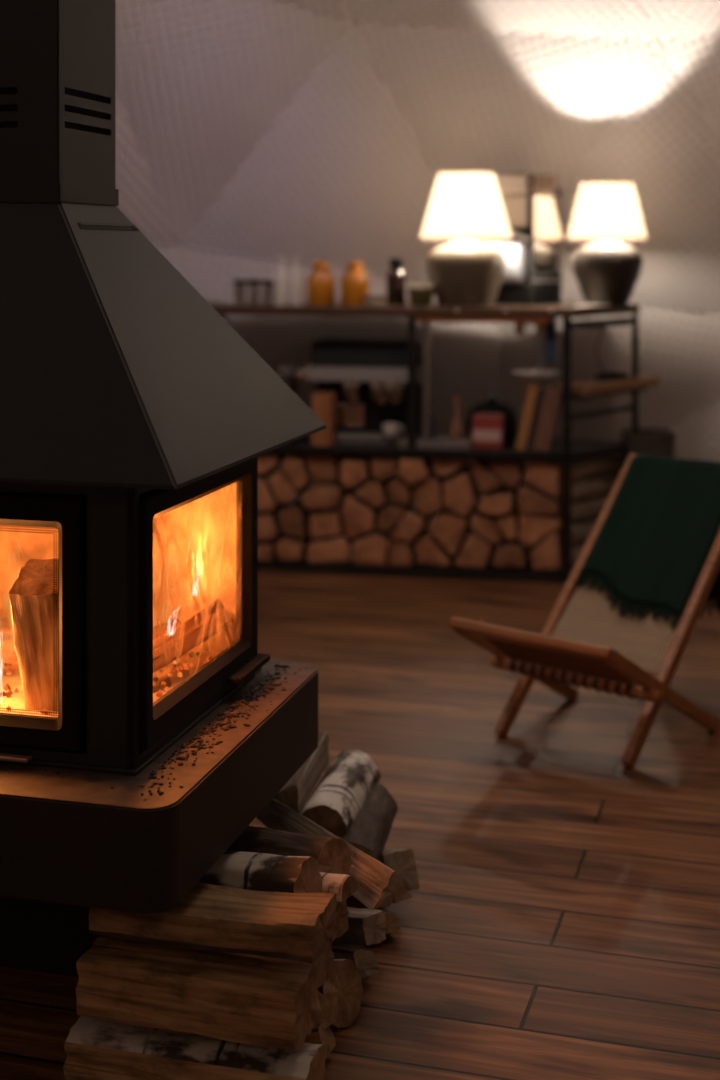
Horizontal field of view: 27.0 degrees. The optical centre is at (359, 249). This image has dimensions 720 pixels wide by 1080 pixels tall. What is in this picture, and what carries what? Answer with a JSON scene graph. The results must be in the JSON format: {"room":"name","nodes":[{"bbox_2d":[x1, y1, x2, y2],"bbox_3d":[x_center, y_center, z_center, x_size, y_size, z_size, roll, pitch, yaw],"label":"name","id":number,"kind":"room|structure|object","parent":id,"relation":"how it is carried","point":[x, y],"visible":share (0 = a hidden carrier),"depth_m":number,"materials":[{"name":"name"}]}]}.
{"room":"living room","nodes":[
{"label":"living room","id":0,"kind":"room"},
{"bbox_2d":[0,528,719,1079],"bbox_3d":[0.300,1.275,2.550,8.600,0.050,8.600,0,0,16],"label":"floor","id":1,"kind":"structure","parent":0,"point":[562,921],"depth_m":3.12,"materials":[{"name":"wood"}]},
{"bbox_2d":[0,0,325,976],"bbox_3d":[-0.565,-0.725,2.561,0.840,3.950,0.770,0,0,15],"label":"wood stove","id":2,"kind":"object","parent":1,"relation":"on","point":[136,421],"visible":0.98,"depth_m":2.33,"materials":[{"name":"black metal"}]},
{"bbox_2d":[0,652,211,717],"bbox_3d":[-0.538,0.735,2.569,0.465,0.015,0.467,0,0,15],"label":"embers","id":3,"kind":"object","parent":2,"relation":"on","point":[8,694],"visible":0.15,"depth_m":2.59},
{"bbox_2d":[0,627,17,661],"bbox_3d":[-0.568,0.673,2.580,0.375,0.055,0.096,0,0,1],"label":"log","id":4,"kind":"object","parent":3,"relation":"on","point":[7,650],"visible":0.07,"depth_m":2.54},
{"bbox_2d":[9,559,58,710],"bbox_3d":[-0.493,0.621,2.411,0.097,0.255,0.184,0,0,9],"label":"log","id":5,"kind":"object","parent":3,"relation":"on","point":[31,595],"visible":0.52,"depth_m":2.36,"materials":[{"name":"wood"}]},
{"bbox_2d":[153,618,181,639],"bbox_3d":[-0.417,0.697,2.565,0.043,0.051,0.359,0,1,32],"label":"log","id":6,"kind":"object","parent":3,"relation":"on","point":[177,621],"visible":0.06,"depth_m":2.69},
{"bbox_2d":[153,598,233,672],"bbox_3d":[-0.319,0.668,2.590,0.061,0.078,0.289,0,0,29],"label":"log","id":7,"kind":"object","parent":3,"relation":"on","point":[193,627],"visible":0.56,"depth_m":2.61,"materials":[{"name":"wood"}]},
{"bbox_2d":[8,664,306,800],"bbox_3d":[-0.491,0.778,2.555,0.686,0.006,0.704,0,0,18],"label":"crumbs","id":8,"kind":"object","parent":2,"relation":"on","point":[228,715],"visible":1,"depth_m":2.46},
{"bbox_2d":[0,202,325,489],"bbox_3d":[-0.565,0.127,2.559,0.840,0.414,0.748,0,0,15],"label":"hood","id":9,"kind":"object","parent":2,"relation":"attached to","point":[116,371],"depth_m":2.32,"materials":[{"name":"black metal"}]},
{"bbox_2d":[63,1016,325,1079],"bbox_3d":[-0.244,1.202,2.214,0.381,0.092,0.110,0,0,16],"label":"log","id":10,"kind":"object","parent":1,"relation":"on","point":[95,1049],"visible":0.82,"depth_m":2.19,"materials":[{"name":"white wood"}]},
{"bbox_2d":[76,936,321,1050],"bbox_3d":[-0.239,1.085,2.209,0.350,0.096,0.110,0,0,17],"label":"log","id":11,"kind":"object","parent":10,"relation":"on","point":[222,996],"visible":0.91,"depth_m":2.17,"materials":[{"name":"wood"}]},
{"bbox_2d":[89,882,336,965],"bbox_3d":[-0.218,0.985,2.220,0.353,0.060,0.120,-1,0,17],"label":"log","id":12,"kind":"object","parent":11,"relation":"on","point":[297,928],"visible":0.77,"depth_m":2.17,"materials":[{"name":"wood"}]},
{"bbox_2d":[304,1021,335,1059],"bbox_3d":[-0.126,1.229,2.329,0.173,0.090,0.049,0,0,17],"label":"log","id":13,"kind":"object","parent":1,"relation":"on","point":[320,1035],"visible":0.09,"depth_m":2.29,"materials":[{"name":"wood"}]},
{"bbox_2d":[306,991,334,1035],"bbox_3d":[-0.136,1.191,2.370,0.210,0.108,0.062,0,0,41],"label":"log","id":14,"kind":"object","parent":1,"relation":"on","point":[327,1017],"visible":0.06,"depth_m":2.32,"materials":[{"name":"brown wood"}]},
{"bbox_2d":[317,941,334,987],"bbox_3d":[-0.147,1.111,2.365,0.220,0.098,0.069,0,0,33],"label":"log","id":15,"kind":"object","parent":14,"relation":"on","point":[326,968],"visible":0.09,"depth_m":2.32,"materials":[{"name":"brown wood"}]},
{"bbox_2d":[256,798,411,909],"bbox_3d":[-0.064,1.042,2.630,0.083,0.063,0.420,0,0,-35],"label":"log","id":16,"kind":"object","parent":15,"relation":"on","point":[378,885],"visible":0.64,"depth_m":2.51,"materials":[{"name":"brown wood"}]},
{"bbox_2d":[328,900,348,940],"bbox_3d":[-0.135,1.060,2.407,0.240,0.089,0.063,0,0,29],"label":"log","id":17,"kind":"object","parent":15,"relation":"on","point":[341,927],"visible":0.1,"depth_m":2.36,"materials":[{"name":"brown wood"}]},
{"bbox_2d":[199,851,321,892],"bbox_3d":[-0.208,0.999,2.365,0.295,0.121,0.096,0,0,24],"label":"log","id":18,"kind":"object","parent":17,"relation":"on","point":[253,871],"visible":0.34,"depth_m":2.31,"materials":[{"name":"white wood"}]},
{"bbox_2d":[226,826,350,874],"bbox_3d":[-0.149,1.021,2.530,0.288,0.121,0.090,0,0,40],"label":"log","id":19,"kind":"object","parent":17,"relation":"on","point":[332,855],"visible":0.43,"depth_m":2.47,"materials":[{"name":"brown wood"}]},
{"bbox_2d":[320,872,357,901],"bbox_3d":[-0.099,1.018,2.416,0.193,0.054,0.055,0,0,29],"label":"log","id":20,"kind":"object","parent":17,"relation":"on","point":[344,886],"visible":0.27,"depth_m":2.37,"materials":[{"name":"brown wood"}]},
{"bbox_2d":[318,959,362,1027],"bbox_3d":[-0.125,1.229,2.500,0.281,0.159,0.102,0,0,40],"label":"log","id":21,"kind":"object","parent":1,"relation":"on","point":[344,989],"visible":0.16,"depth_m":2.42,"materials":[{"name":"brown wood"}]},
{"bbox_2d":[331,943,378,978],"bbox_3d":[-0.053,1.234,2.625,0.048,0.100,0.226,0,0,-38],"label":"log","id":22,"kind":"object","parent":1,"relation":"on","point":[366,963],"visible":0.24,"depth_m":2.54,"materials":[{"name":"brown wood"}]},
{"bbox_2d":[332,907,385,945],"bbox_3d":[-0.051,1.192,2.661,0.055,0.097,0.233,0,0,-44],"label":"log","id":23,"kind":"object","parent":22,"relation":"on","point":[367,927],"visible":0.3,"depth_m":2.58,"materials":[{"name":"brown wood"}]},
{"bbox_2d":[384,912,400,933],"bbox_3d":[-0.006,1.247,2.793,0.062,0.103,0.221,0,0,-31],"label":"log","id":24,"kind":"object","parent":1,"relation":"on","point":[392,924],"visible":0.09,"depth_m":2.71,"materials":[{"name":"brown wood"}]},
{"bbox_2d":[379,849,419,890],"bbox_3d":[0.035,1.188,2.881,0.071,0.125,0.205,0,0,-27],"label":"log","id":25,"kind":"object","parent":1,"relation":"on","point":[402,861],"visible":0.2,"depth_m":2.81,"materials":[{"name":"brown wood"}]},
{"bbox_2d":[340,783,397,860],"bbox_3d":[0.005,1.099,2.871,0.098,0.057,0.307,0,-1,8],"label":"log","id":26,"kind":"object","parent":25,"relation":"on","point":[369,832],"visible":0.59,"depth_m":2.84,"materials":[{"name":"brown wood"}]},
{"bbox_2d":[301,750,380,836],"bbox_3d":[-0.042,1.079,2.930,0.110,0.107,0.309,0,0,11],"label":"log","id":27,"kind":"object","parent":26,"relation":"on","point":[341,793],"visible":0.68,"depth_m":2.88,"materials":[{"name":"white wood"}]},
{"bbox_2d":[273,732,328,813],"bbox_3d":[-0.121,1.025,2.943,0.066,0.089,0.253,0,0,12],"label":"log","id":28,"kind":"object","parent":27,"relation":"on","point":[294,794],"visible":0.67,"depth_m":2.89,"materials":[{"name":"brown wood"}]},
{"bbox_2d":[207,301,658,582],"bbox_3d":[0.128,0.734,6.136,2.154,1.032,0.773,0,0,10],"label":"shelving unit","id":29,"kind":"object","parent":1,"relation":"on","point":[566,449],"visible":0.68,"depth_m":5.75,"materials":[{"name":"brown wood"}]},
{"bbox_2d":[261,280,273,284],"bbox_3d":[-0.365,0.168,5.945,0.052,0.099,0.052,0,0,0],"label":"glass tumbler","id":30,"kind":"object","parent":29,"relation":"on","point":[263,282],"visible":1,"depth_m":5.92,"materials":[{"name":"glass"}]},
{"bbox_2d":[258,532,286,560],"bbox_3d":[-0.373,1.187,6.020,0.108,0.058,0.310,0,0,10],"label":"log","id":31,"kind":"object","parent":29,"relation":"on","point":[267,551],"visible":0.48,"depth_m":5.89,"materials":[{"name":"brown wood"}]},
{"bbox_2d":[258,502,288,540],"bbox_3d":[-0.359,1.092,6.035,0.130,0.105,0.311,0,0,10],"label":"log","id":32,"kind":"object","parent":31,"relation":"on","point":[269,526],"visible":0.59,"depth_m":5.88,"materials":[{"name":"brown wood"}]},
{"bbox_2d":[258,469,280,510],"bbox_3d":[-0.369,0.963,6.025,0.127,0.127,0.311,0,0,10],"label":"log","id":33,"kind":"object","parent":32,"relation":"on","point":[267,501],"visible":0.38,"depth_m":5.87,"materials":[{"name":"wood"}]},
{"bbox_2d":[258,453,288,474],"bbox_3d":[-0.358,0.843,6.022,0.132,0.076,0.311,2,0,10],"label":"log","id":34,"kind":"object","parent":33,"relation":"on","point":[267,462],"visible":0.44,"depth_m":5.87,"materials":[{"name":"wood"}]},
{"bbox_2d":[274,256,287,304],"bbox_3d":[-0.311,0.121,5.935,0.055,0.194,0.055,0,0,0],"label":"bottle","id":35,"kind":"object","parent":29,"relation":"on","point":[281,276],"visible":1,"depth_m":5.91,"materials":[{"name":"glass"}]},
{"bbox_2d":[278,365,296,441],"bbox_3d":[-0.290,0.607,5.951,0.079,0.306,0.079,0,0,0],"label":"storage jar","id":36,"kind":"object","parent":29,"relation":"on","point":[287,373],"visible":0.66,"depth_m":5.92,"materials":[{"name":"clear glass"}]},
{"bbox_2d":[276,532,313,560],"bbox_3d":[-0.251,1.171,5.995,0.106,0.082,0.310,0,0,10],"label":"log","id":37,"kind":"object","parent":29,"relation":"on","point":[289,547],"visible":0.73,"depth_m":5.85,"materials":[{"name":"wood"}]},
{"bbox_2d":[278,497,316,537],"bbox_3d":[-0.244,1.060,5.987,0.101,0.124,0.310,0,0,10],"label":"log","id":38,"kind":"object","parent":37,"relation":"on","point":[294,521],"visible":0.73,"depth_m":5.84,"materials":[{"name":"wood"}]},
{"bbox_2d":[267,469,312,502],"bbox_3d":[-0.277,0.930,6.009,0.119,0.122,0.311,0,0,10],"label":"log","id":39,"kind":"object","parent":38,"relation":"on","point":[282,487],"visible":0.68,"depth_m":5.86,"materials":[{"name":"wood"}]},
{"bbox_2d":[282,454,311,488],"bbox_3d":[-0.227,0.867,5.997,0.106,0.126,0.310,0,0,10],"label":"log","id":40,"kind":"object","parent":39,"relation":"on","point":[294,466],"visible":0.57,"depth_m":5.85,"materials":[{"name":"wood"}]},
{"bbox_2d":[289,256,302,304],"bbox_3d":[-0.253,0.121,5.924,0.055,0.194,0.055,0,0,0],"label":"bottle","id":41,"kind":"object","parent":29,"relation":"on","point":[295,278],"visible":1,"depth_m":5.90,"materials":[{"name":"glass"}]},
{"bbox_2d":[306,260,335,305],"bbox_3d":[-0.154,0.129,5.916,0.115,0.178,0.115,0,0,0],"label":"jar","id":42,"kind":"object","parent":29,"relation":"on","point":[320,283],"visible":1,"depth_m":5.87,"materials":[{"name":"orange glass"}]},
{"bbox_2d":[312,392,335,445],"bbox_3d":[-0.141,0.659,5.850,0.077,0.201,0.090,0,0,10],"label":"wooden box","id":43,"kind":"object","parent":29,"relation":"on","point":[323,403],"visible":0.96,"depth_m":5.81,"materials":[{"name":"wood"}]},
{"bbox_2d":[307,530,357,562],"bbox_3d":[-0.096,1.169,5.973,0.170,0.099,0.310,0,0,10],"label":"log","id":44,"kind":"object","parent":29,"relation":"on","point":[337,548],"visible":0.59,"depth_m":5.83,"materials":[{"name":"wood"}]},
{"bbox_2d":[309,500,344,538],"bbox_3d":[-0.108,1.073,5.992,0.128,0.109,0.310,0,0,10],"label":"log","id":45,"kind":"object","parent":44,"relation":"on","point":[328,521],"visible":0.71,"depth_m":5.85,"materials":[{"name":"wood"}]},
{"bbox_2d":[301,477,352,509],"bbox_3d":[-0.127,0.963,5.973,0.152,0.095,0.310,-2,0,10],"label":"log","id":46,"kind":"object","parent":45,"relation":"on","point":[325,494],"visible":0.77,"depth_m":5.83,"materials":[{"name":"wood"}]},
{"bbox_2d":[304,454,349,481],"bbox_3d":[-0.126,0.851,5.987,0.129,0.104,0.311,0,0,10],"label":"log","id":47,"kind":"object","parent":46,"relation":"on","point":[321,467],"visible":0.58,"depth_m":5.84,"materials":[{"name":"wood"}]},
{"bbox_2d":[340,261,369,305],"bbox_3d":[-0.020,0.129,5.891,0.115,0.177,0.115,0,0,0],"label":"jar","id":48,"kind":"object","parent":29,"relation":"on","point":[354,284],"visible":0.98,"depth_m":5.85,"materials":[{"name":"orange glass"}]},
{"bbox_2d":[296,338,422,444],"bbox_3d":[0.017,0.562,5.987,0.494,0.395,0.348,0,0,10],"label":"espresso machine","id":49,"kind":"object","parent":29,"relation":"on","point":[368,378],"visible":0.88,"depth_m":5.91,"materials":[{"name":"black plastic"}]},
{"bbox_2d":[336,432,402,444],"bbox_3d":[0.026,0.742,5.921,0.280,0.035,0.095,0,0,10],"label":"drip tray","id":50,"kind":"object","parent":49,"relation":"on","point":[341,437],"depth_m":5.88,"materials":[{"name":"metal"}]},
{"bbox_2d":[382,423,402,436],"bbox_3d":[0.123,0.701,5.844,0.068,0.046,0.077,0,0,29],"label":"coffee cup","id":51,"kind":"object","parent":49,"relation":"on","point":[389,429],"visible":1,"depth_m":5.82,"materials":[{"name":"white ceramic"}]},
{"bbox_2d":[352,525,396,565],"bbox_3d":[0.064,1.157,5.932,0.142,0.118,0.310,0,0,10],"label":"log","id":52,"kind":"object","parent":29,"relation":"on","point":[372,547],"visible":0.74,"depth_m":5.78,"materials":[{"name":"wood"}]},
{"bbox_2d":[341,484,386,538],"bbox_3d":[0.018,1.037,5.965,0.130,0.169,0.311,0,0,10],"label":"log","id":53,"kind":"object","parent":52,"relation":"on","point":[360,518],"visible":0.73,"depth_m":5.82,"materials":[{"name":"wood"}]},
{"bbox_2d":[355,475,393,507],"bbox_3d":[0.066,0.950,5.950,0.116,0.099,0.310,0,0,10],"label":"log","id":54,"kind":"object","parent":53,"relation":"on","point":[374,492],"visible":0.7,"depth_m":5.80,"materials":[{"name":"brown wood"}]},
{"bbox_2d":[340,455,373,487],"bbox_3d":[0.001,0.868,5.954,0.102,0.111,0.311,2,0,10],"label":"log","id":55,"kind":"object","parent":54,"relation":"on","point":[355,469],"visible":0.8,"depth_m":5.81,"materials":[{"name":"brown wood"}]},
{"bbox_2d":[370,456,402,480],"bbox_3d":[0.117,0.845,5.931,0.102,0.089,0.310,0,0,10],"label":"log","id":56,"kind":"object","parent":54,"relation":"on","point":[383,467],"visible":0.62,"depth_m":5.78,"materials":[{"name":"brown wood"}]},
{"bbox_2d":[377,500,412,532],"bbox_3d":[0.150,1.043,5.945,0.112,0.105,0.310,1,0,10],"label":"log","id":57,"kind":"object","parent":52,"relation":"on","point":[388,517],"visible":0.8,"depth_m":5.80,"materials":[{"name":"brown wood"}]},
{"bbox_2d":[386,258,405,305],"bbox_3d":[0.141,0.124,5.862,0.078,0.188,0.078,0,0,0],"label":"bottle","id":58,"kind":"object","parent":29,"relation":"on","point":[395,277],"visible":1,"depth_m":5.83,"materials":[{"name":"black glass"}]},
{"bbox_2d":[389,532,420,565],"bbox_3d":[0.183,1.174,5.923,0.092,0.088,0.309,0,0,10],"label":"log","id":59,"kind":"object","parent":29,"relation":"on","point":[401,553],"visible":0.6,"depth_m":5.78,"materials":[{"name":"brown wood"}]},
{"bbox_2d":[390,505,431,541],"bbox_3d":[0.205,1.065,5.910,0.126,0.116,0.312,0,0,10],"label":"log","id":60,"kind":"object","parent":59,"relation":"on","point":[413,522],"visible":0.87,"depth_m":5.76,"materials":[{"name":"brown wood"}]},
{"bbox_2d":[387,476,419,505],"bbox_3d":[0.175,0.934,5.934,0.086,0.101,0.311,2,0,10],"label":"log","id":61,"kind":"object","parent":60,"relation":"on","point":[400,491],"visible":0.56,"depth_m":5.79,"materials":[{"name":"wood"}]},
{"bbox_2d":[408,284,433,305],"bbox_3d":[0.237,0.175,5.824,0.102,0.085,0.102,0,0,0],"label":"bowl","id":62,"kind":"object","parent":29,"relation":"on","point":[419,294],"visible":1,"depth_m":5.78,"materials":[{"name":"green ceramic"}]},
{"bbox_2d":[207,301,639,317],"bbox_3d":[0.091,0.236,6.148,2.078,0.037,0.764,0,0,10],"label":"countertop","id":63,"kind":"structure","parent":29,"relation":"on","point":[563,310],"depth_m":5.79,"materials":[{"name":"brown wood"}]},
{"bbox_2d":[399,435,471,448],"bbox_3d":[0.301,0.746,5.834,0.275,0.027,0.200,0,0,10],"label":"tray","id":64,"kind":"object","parent":29,"relation":"on","point":[440,441],"visible":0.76,"depth_m":5.74,"materials":[{"name":"metal"}]},
{"bbox_2d":[419,398,434,439],"bbox_3d":[0.260,0.668,5.830,0.062,0.183,0.062,0,0,0],"label":"bottle","id":65,"kind":"object","parent":64,"relation":"on","point":[432,420],"visible":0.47,"depth_m":5.81,"materials":[{"name":"glass"}]},
{"bbox_2d":[449,395,463,439],"bbox_3d":[0.377,0.661,5.829,0.060,0.198,0.060,0,0,0],"label":"bottle","id":66,"kind":"object","parent":64,"relation":"on","point":[456,428],"visible":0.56,"depth_m":5.81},
{"bbox_2d":[414,527,458,565],"bbox_3d":[0.303,1.157,5.918,0.140,0.113,0.311,1,0,10],"label":"log","id":67,"kind":"object","parent":29,"relation":"on","point":[428,551],"visible":0.68,"depth_m":5.77,"materials":[{"name":"wood"}]},
{"bbox_2d":[429,506,473,555],"bbox_3d":[0.361,1.093,5.893,0.142,0.163,0.310,-2,0,10],"label":"log","id":68,"kind":"object","parent":67,"relation":"on","point":[449,528],"visible":0.76,"depth_m":5.75,"materials":[{"name":"wood"}]},
{"bbox_2d":[413,471,449,515],"bbox_3d":[0.286,0.949,5.914,0.112,0.144,0.310,0,0,10],"label":"log","id":69,"kind":"object","parent":68,"relation":"on","point":[428,494],"visible":0.72,"depth_m":5.77,"materials":[{"name":"wood"}]},
{"bbox_2d":[398,457,433,484],"bbox_3d":[0.230,0.851,5.897,0.117,0.100,0.310,0,0,10],"label":"log","id":70,"kind":"object","parent":69,"relation":"on","point":[412,470],"visible":0.77,"depth_m":5.75,"materials":[{"name":"wood"}]},
{"bbox_2d":[430,457,469,476],"bbox_3d":[0.364,0.837,5.900,0.134,0.067,0.310,0,0,10],"label":"log","id":71,"kind":"object","parent":69,"relation":"on","point":[442,467],"visible":0.66,"depth_m":5.75,"materials":[{"name":"wood"}]},
{"bbox_2d":[443,463,480,514],"bbox_3d":[0.404,0.931,5.866,0.119,0.160,0.310,0,0,10],"label":"log","id":72,"kind":"object","parent":68,"relation":"on","point":[461,491],"visible":0.89,"depth_m":5.72,"materials":[{"name":"brown wood"}]},
{"bbox_2d":[419,170,512,306],"bbox_3d":[0.414,-0.044,5.860,0.366,0.524,0.366,0,0,-11],"label":"table lamp","id":73,"kind":"object","parent":29,"relation":"on","point":[466,206],"visible":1,"depth_m":5.74,"materials":[{"name":"ceramic"}]},
{"bbox_2d":[455,530,493,568],"bbox_3d":[0.457,1.150,5.878,0.136,0.134,0.310,0,0,10],"label":"log","id":74,"kind":"object","parent":29,"relation":"on","point":[476,551],"visible":0.88,"depth_m":5.73,"materials":[{"name":"brown wood"}]},
{"bbox_2d":[470,503,502,543],"bbox_3d":[0.505,1.065,5.874,0.117,0.109,0.310,1,0,10],"label":"log","id":75,"kind":"object","parent":74,"relation":"on","point":[485,525],"visible":0.64,"depth_m":5.73,"materials":[{"name":"brown wood"}]},
{"bbox_2d":[472,414,503,448],"bbox_3d":[0.492,0.697,5.765,0.114,0.126,0.083,0,0,10],"label":"tin","id":76,"kind":"object","parent":29,"relation":"on","point":[487,429],"visible":1,"depth_m":5.73,"materials":[{"name":"metal"}]},
{"bbox_2d":[466,396,517,443],"bbox_3d":[0.524,0.668,5.954,0.206,0.183,0.206,0,0,0],"label":"kettle","id":77,"kind":"object","parent":29,"relation":"on","point":[491,406],"visible":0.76,"depth_m":5.90,"materials":[{"name":"metal"}]},
{"bbox_2d":[492,533,530,566],"bbox_3d":[0.593,1.163,5.859,0.124,0.087,0.310,-1,0,10],"label":"log","id":78,"kind":"object","parent":29,"relation":"on","point":[509,552],"visible":0.7,"depth_m":5.71,"materials":[{"name":"brown wood"}]},
{"bbox_2d":[495,503,519,538],"bbox_3d":[0.582,1.056,5.857,0.084,0.090,0.311,0,0,10],"label":"log","id":79,"kind":"object","parent":78,"relation":"on","point":[508,524],"visible":0.71,"depth_m":5.71,"materials":[{"name":"brown wood"}]},
{"bbox_2d":[477,484,516,514],"bbox_3d":[0.538,0.967,5.845,0.129,0.081,0.310,2,0,10],"label":"log","id":80,"kind":"object","parent":79,"relation":"on","point":[501,500],"visible":0.87,"depth_m":5.70,"materials":[{"name":"brown wood"}]},
{"bbox_2d":[471,458,502,491],"bbox_3d":[0.507,0.867,5.881,0.115,0.117,0.309,0,0,10],"label":"log","id":81,"kind":"object","parent":80,"relation":"on","point":[485,478],"visible":0.65,"depth_m":5.74,"materials":[{"name":"brown wood"}]},
{"bbox_2d":[487,459,525,487],"bbox_3d":[0.574,0.857,5.862,0.124,0.096,0.311,-1,0,10],"label":"log","id":82,"kind":"object","parent":80,"relation":"on","point":[510,471],"visible":0.82,"depth_m":5.71,"materials":[{"name":"brown wood"}]},
{"bbox_2d":[515,323,524,334],"bbox_3d":[0.612,0.290,5.734,0.042,0.070,0.040,0,0,0],"label":"cup","id":83,"kind":"object","parent":29,"relation":"hanging from","point":[519,327],"visible":0.9,"depth_m":5.72,"materials":[{"name":"beige ceramic"}]},
{"bbox_2d":[482,172,562,304],"bbox_3d":[0.641,-0.044,6.067,0.305,0.525,0.232,0,0,40],"label":"machine","id":84,"kind":"object","parent":29,"relation":"on","point":[532,202],"visible":0.7,"depth_m":5.97,"materials":[{"name":"silver plastic"}]},
{"bbox_2d":[534,195,562,270],"bbox_3d":[0.752,-0.067,5.988,0.005,0.300,0.210,0,0,40],"label":"mirror","id":85,"kind":"object","parent":84,"relation":"attached to","point":[548,209],"depth_m":5.98,"materials":[{"name":"metal"}]},
{"bbox_2d":[515,382,540,449],"bbox_3d":[0.648,0.640,5.789,0.087,0.253,0.160,0,0,10],"label":"book","id":86,"kind":"object","parent":29,"relation":"on","point":[530,400],"visible":0.91,"depth_m":5.71,"materials":[{"name":"paper"}]},
{"bbox_2d":[512,369,559,379],"bbox_3d":[0.677,0.482,5.773,0.185,0.031,0.185,0,0,0],"label":"dish","id":87,"kind":"object","parent":86,"relation":"on","point":[533,374],"visible":1,"depth_m":5.73,"materials":[{"name":"white ceramic"}]},
{"bbox_2d":[525,384,547,449],"bbox_3d":[0.681,0.643,5.783,0.077,0.244,0.160,0,0,10],"label":"book","id":88,"kind":"object","parent":29,"relation":"on","point":[541,391],"visible":0.91,"depth_m":5.70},
{"bbox_2d":[535,323,544,334],"bbox_3d":[0.686,0.290,5.721,0.042,0.070,0.040,0,0,0],"label":"cup","id":89,"kind":"object","parent":29,"relation":"hanging from","point":[539,327],"visible":0.93,"depth_m":5.71,"materials":[{"name":"beige ceramic"}]},
{"bbox_2d":[533,385,553,449],"bbox_3d":[0.710,0.645,5.777,0.076,0.240,0.160,0,0,10],"label":"book","id":90,"kind":"object","parent":29,"relation":"on","point":[543,419],"visible":0.85,"depth_m":5.70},
{"bbox_2d":[531,525,561,569],"bbox_3d":[0.728,1.140,5.826,0.109,0.146,0.310,0,0,10],"label":"log","id":91,"kind":"object","parent":29,"relation":"on","point":[545,553],"visible":0.75,"depth_m":5.67,"materials":[{"name":"brown wood"}]},
{"bbox_2d":[519,514,560,546],"bbox_3d":[0.706,1.067,5.825,0.157,0.118,0.311,0,0,10],"label":"log","id":92,"kind":"object","parent":91,"relation":"on","point":[532,528],"visible":0.76,"depth_m":5.68,"materials":[{"name":"brown wood"}]},
{"bbox_2d":[517,479,559,514],"bbox_3d":[0.698,0.952,5.821,0.154,0.102,0.310,0,0,10],"label":"log","id":93,"kind":"object","parent":92,"relation":"on","point":[532,500],"visible":0.83,"depth_m":5.68,"materials":[{"name":"brown wood"}]},
{"bbox_2d":[526,460,560,496],"bbox_3d":[0.718,0.869,5.831,0.125,0.131,0.310,0,0,10],"label":"log","id":94,"kind":"object","parent":93,"relation":"on","point":[543,474],"visible":0.7,"depth_m":5.68,"materials":[{"name":"brown wood"}]},
{"bbox_2d":[545,318,556,362],"bbox_3d":[0.729,0.344,5.736,0.050,0.176,0.030,0,0,10],"label":"hanging cloth","id":95,"kind":"object","parent":29,"relation":"hanging from","point":[550,328],"visible":0.91,"depth_m":5.73,"materials":[{"name":"blue fabric"}]},
{"bbox_2d":[541,382,561,449],"bbox_3d":[0.741,0.640,5.772,0.079,0.251,0.160,0,0,10],"label":"book","id":96,"kind":"object","parent":29,"relation":"on","point":[555,402],"visible":0.91,"depth_m":5.69,"materials":[{"name":"paper"}]},
{"bbox_2d":[560,543,585,567],"bbox_3d":[0.918,1.181,5.907,0.086,0.088,0.454,0,0,39],"label":"log","id":97,"kind":"object","parent":29,"relation":"on","point":[576,551],"visible":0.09,"depth_m":5.74,"materials":[{"name":"brown wood"}]},
{"bbox_2d":[557,517,598,546],"bbox_3d":[0.914,1.097,5.898,0.089,0.088,0.435,0,0,39],"label":"log","id":98,"kind":"object","parent":97,"relation":"on","point":[581,531],"visible":0.27,"depth_m":5.76,"materials":[{"name":"brown wood"}]},
{"bbox_2d":[554,493,609,524],"bbox_3d":[0.918,1.013,5.907,0.086,0.086,0.453,0,0,39],"label":"log","id":99,"kind":"object","parent":98,"relation":"on","point":[590,508],"visible":0.47,"depth_m":5.80,"materials":[{"name":"brown wood"}]},
{"bbox_2d":[556,470,620,503],"bbox_3d":[0.912,0.930,5.900,0.088,0.087,0.434,0,0,39],"label":"log","id":100,"kind":"object","parent":99,"relation":"on","point":[595,485],"visible":0.63,"depth_m":5.83,"materials":[{"name":"brown wood"}]},
{"bbox_2d":[559,453,622,482],"bbox_3d":[0.918,0.847,5.908,0.088,0.090,0.454,0,0,39],"label":"log","id":101,"kind":"object","parent":100,"relation":"on","point":[582,468],"visible":0.59,"depth_m":5.84,"materials":[{"name":"brown wood"}]},
{"bbox_2d":[571,304,610,306],"bbox_3d":[0.870,0.215,5.825,0.119,0.004,0.311,0,0,38],"label":"folded cloth","id":102,"kind":"object","parent":29,"relation":"on","point":[580,305],"visible":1,"depth_m":5.77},
{"bbox_2d":[595,318,602,380],"bbox_3d":[0.916,0.380,5.750,0.029,0.242,0.006,0,0,10],"label":"lamp cord","id":103,"kind":"object","parent":29,"relation":"hanging from","point":[598,318],"visible":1,"depth_m":5.75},
{"bbox_2d":[567,181,647,305],"bbox_3d":[0.980,-0.025,5.950,0.318,0.486,0.318,0,0,0],"label":"table lamp","id":104,"kind":"object","parent":29,"relation":"on","point":[606,271],"visible":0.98,"depth_m":5.85,"materials":[{"name":"ceramic"}]},
{"bbox_2d":[595,371,630,380],"bbox_3d":[1.000,0.497,5.939,0.088,0.032,0.219,0,0,42],"label":"coiled cable","id":105,"kind":"object","parent":29,"relation":"on","point":[606,375],"visible":0.91,"depth_m":5.88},
{"bbox_2d":[449,454,719,768],"bbox_3d":[0.676,0.926,3.937,0.494,0.661,0.873,0,0,40],"label":"chair","id":106,"kind":"object","parent":1,"relation":"on","point":[555,662],"visible":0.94,"depth_m":3.82,"materials":[{"name":"orange wood"}]},
{"bbox_2d":[573,454,719,632],"bbox_3d":[0.823,0.849,4.126,0.370,0.512,0.500,0,0,40],"label":"throw","id":107,"kind":"object","parent":106,"relation":"on","point":[655,538],"visible":0.89,"depth_m":4.10,"materials":[{"name":"fabric"}]},
{"bbox_2d":[621,428,675,466],"bbox_3d":[1.140,0.984,5.930,0.218,0.533,0.218,0,0,-17],"label":"wicker basket","id":108,"kind":"object","parent":1,"relation":"on","point":[648,441],"visible":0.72,"depth_m":5.85,"materials":[{"name":"wicker"}]},
{"bbox_2d":[115,0,719,528],"bbox_3d":[0.300,-0.835,2.550,8.312,4.170,8.440,0,0,45],"label":"wall","id":109,"kind":"structure","parent":0,"point":[249,134],"depth_m":6.25,"materials":[{"name":"paint"}]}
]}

